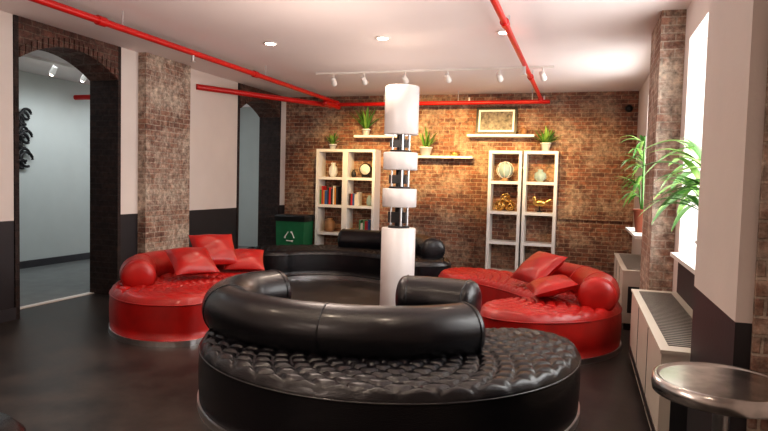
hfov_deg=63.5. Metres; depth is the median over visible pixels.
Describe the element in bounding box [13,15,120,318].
archway
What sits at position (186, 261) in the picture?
leather cushion
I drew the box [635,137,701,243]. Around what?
dracaena plant
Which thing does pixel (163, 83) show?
brick pillar
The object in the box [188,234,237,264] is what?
leather cushion
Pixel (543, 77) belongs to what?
track light
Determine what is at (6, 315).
baseboard
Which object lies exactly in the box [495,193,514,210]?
spheres
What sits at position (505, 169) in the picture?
globe
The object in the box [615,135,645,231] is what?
dracaena plant
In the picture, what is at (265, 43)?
recessed light
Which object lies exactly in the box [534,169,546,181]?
decorative vase
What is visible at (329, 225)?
jar
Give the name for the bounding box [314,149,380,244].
cube bookcase
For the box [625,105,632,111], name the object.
security camera
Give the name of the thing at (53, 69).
track light
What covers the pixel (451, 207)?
wall
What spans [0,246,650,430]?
floor
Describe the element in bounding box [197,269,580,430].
leather sofa
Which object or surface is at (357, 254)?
leather sofa
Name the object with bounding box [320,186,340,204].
books
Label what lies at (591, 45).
ceiling
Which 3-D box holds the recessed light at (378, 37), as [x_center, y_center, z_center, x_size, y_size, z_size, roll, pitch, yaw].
[-0.015,-2.063,7.217,0.170,0.011,0.170,2,3,18]
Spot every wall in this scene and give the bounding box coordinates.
[0,11,285,310]
[19,70,259,260]
[284,91,638,276]
[631,0,708,309]
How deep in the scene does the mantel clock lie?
11.97 m
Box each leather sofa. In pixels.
[108,248,264,346]
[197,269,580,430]
[246,229,451,283]
[438,262,621,364]
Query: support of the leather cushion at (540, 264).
on the leather sofa at (589, 314)
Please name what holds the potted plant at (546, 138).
on the cube bookcase at (522, 182)
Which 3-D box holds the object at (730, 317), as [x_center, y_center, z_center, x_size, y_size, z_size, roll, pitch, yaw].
[1.675,-0.148,2.846,0.249,3.279,0.990,2,3,18]
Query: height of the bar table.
0.932 m
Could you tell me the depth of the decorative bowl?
11.48 m
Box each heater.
[614,253,640,329]
[629,289,692,430]
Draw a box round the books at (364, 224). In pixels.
[359,219,370,229]
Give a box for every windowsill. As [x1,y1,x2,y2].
[625,227,641,238]
[670,252,695,274]
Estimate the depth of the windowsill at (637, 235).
8.03 m
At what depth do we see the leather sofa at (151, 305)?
5.97 m
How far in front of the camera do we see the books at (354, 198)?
12.02 m
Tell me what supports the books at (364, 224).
in the cube bookcase at (347, 179)
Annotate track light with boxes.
[22,54,86,81]
[315,65,553,85]
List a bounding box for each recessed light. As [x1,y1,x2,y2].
[263,42,276,45]
[375,36,389,39]
[496,30,506,34]
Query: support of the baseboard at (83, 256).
attached to the wall at (54, 191)
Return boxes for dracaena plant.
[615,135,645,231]
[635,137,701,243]
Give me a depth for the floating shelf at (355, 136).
11.90 m
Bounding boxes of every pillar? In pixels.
[137,52,190,253]
[639,9,686,291]
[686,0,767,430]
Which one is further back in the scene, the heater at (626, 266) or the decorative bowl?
the decorative bowl
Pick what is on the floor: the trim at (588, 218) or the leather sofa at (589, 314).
the leather sofa at (589, 314)
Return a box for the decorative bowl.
[449,152,459,155]
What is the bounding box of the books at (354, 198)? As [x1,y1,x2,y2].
[349,192,361,204]
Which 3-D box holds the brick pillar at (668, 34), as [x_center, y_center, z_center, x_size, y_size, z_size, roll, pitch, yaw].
[2.812,-0.305,6.322,0.209,3.279,0.930,2,3,18]
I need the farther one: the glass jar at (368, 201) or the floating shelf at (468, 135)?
the glass jar at (368, 201)
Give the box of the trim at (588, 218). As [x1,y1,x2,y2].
[558,215,632,221]
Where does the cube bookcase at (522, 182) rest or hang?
on the floor
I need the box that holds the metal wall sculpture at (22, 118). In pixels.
[19,108,33,168]
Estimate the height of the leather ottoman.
0.430 m
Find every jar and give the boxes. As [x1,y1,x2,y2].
[324,218,334,231]
[366,195,371,205]
[521,128,526,133]
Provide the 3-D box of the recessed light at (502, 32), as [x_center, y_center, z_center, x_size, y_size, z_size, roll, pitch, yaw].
[1.318,-2.006,6.792,0.170,0.011,0.170,2,3,18]
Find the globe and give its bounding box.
[497,161,513,180]
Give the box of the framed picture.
[475,107,517,133]
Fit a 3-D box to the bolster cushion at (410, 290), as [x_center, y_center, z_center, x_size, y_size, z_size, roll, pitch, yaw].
[0.432,0.680,4.998,0.695,0.372,0.406,2,3,18]
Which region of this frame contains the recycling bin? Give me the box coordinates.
[275,214,314,244]
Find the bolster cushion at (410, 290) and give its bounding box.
[395,275,481,311]
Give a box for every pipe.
[29,0,549,109]
[73,95,89,99]
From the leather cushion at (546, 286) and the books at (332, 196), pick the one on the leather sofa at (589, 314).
the leather cushion at (546, 286)
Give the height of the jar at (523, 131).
0.119 m
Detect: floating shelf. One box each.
[354,135,396,137]
[418,155,473,158]
[467,134,534,137]
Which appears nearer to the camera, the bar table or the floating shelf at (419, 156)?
the bar table
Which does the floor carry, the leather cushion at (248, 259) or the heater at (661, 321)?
the heater at (661, 321)
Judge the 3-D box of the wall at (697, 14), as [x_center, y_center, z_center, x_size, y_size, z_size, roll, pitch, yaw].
[2.483,-0.201,4.219,0.450,3.280,13.560,2,3,18]
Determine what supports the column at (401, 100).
on the floor
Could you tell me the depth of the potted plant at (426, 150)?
11.63 m
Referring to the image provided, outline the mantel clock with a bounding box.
[359,163,371,177]
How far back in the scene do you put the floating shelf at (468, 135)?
11.20 m
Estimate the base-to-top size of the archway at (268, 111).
3.278 m
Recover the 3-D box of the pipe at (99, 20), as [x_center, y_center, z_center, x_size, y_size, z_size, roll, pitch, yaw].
[-1.625,-1.853,5.326,5.280,0.314,13.300,2,3,18]
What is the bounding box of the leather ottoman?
[0,412,25,430]
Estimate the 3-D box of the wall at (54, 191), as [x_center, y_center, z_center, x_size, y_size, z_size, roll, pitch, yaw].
[-5.586,-0.596,7.652,2.770,3.280,15.200,2,3,18]
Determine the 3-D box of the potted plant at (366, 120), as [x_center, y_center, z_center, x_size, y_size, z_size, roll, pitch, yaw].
[-0.365,-1.860,11.948,0.727,0.611,0.431,2,3,18]
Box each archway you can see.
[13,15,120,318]
[236,83,280,248]
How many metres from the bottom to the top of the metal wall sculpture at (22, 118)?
1.023 m
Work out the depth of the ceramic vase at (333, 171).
12.16 m
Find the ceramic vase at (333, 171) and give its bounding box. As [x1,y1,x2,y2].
[329,163,337,176]
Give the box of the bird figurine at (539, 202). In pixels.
[530,196,551,211]
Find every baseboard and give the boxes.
[0,308,15,322]
[20,252,89,268]
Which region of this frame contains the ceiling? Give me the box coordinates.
[0,0,691,106]
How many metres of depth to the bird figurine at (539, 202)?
11.00 m
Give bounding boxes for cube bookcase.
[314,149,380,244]
[485,150,558,271]
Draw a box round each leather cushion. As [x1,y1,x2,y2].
[164,247,219,275]
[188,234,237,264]
[224,248,264,270]
[510,251,566,282]
[525,274,578,296]
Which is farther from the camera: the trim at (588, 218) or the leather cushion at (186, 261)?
the trim at (588, 218)
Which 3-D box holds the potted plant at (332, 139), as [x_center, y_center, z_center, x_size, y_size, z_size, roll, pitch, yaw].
[-1.030,-1.483,12.193,0.387,0.356,0.405,0,4,-33]
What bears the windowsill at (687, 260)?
in the wall at (697, 14)
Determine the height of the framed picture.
0.497 m
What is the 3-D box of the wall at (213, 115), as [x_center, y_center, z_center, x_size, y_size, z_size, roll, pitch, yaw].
[-4.313,-0.495,6.386,0.430,3.280,13.560,2,3,18]
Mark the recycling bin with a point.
(291, 229)
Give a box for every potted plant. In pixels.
[326,132,339,148]
[351,107,383,134]
[415,127,437,155]
[534,126,561,150]
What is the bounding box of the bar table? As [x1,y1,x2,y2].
[651,362,767,430]
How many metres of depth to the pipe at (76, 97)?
11.25 m
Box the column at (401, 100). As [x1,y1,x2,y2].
[380,84,419,305]
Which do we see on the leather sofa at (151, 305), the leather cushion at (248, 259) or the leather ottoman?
the leather cushion at (248, 259)

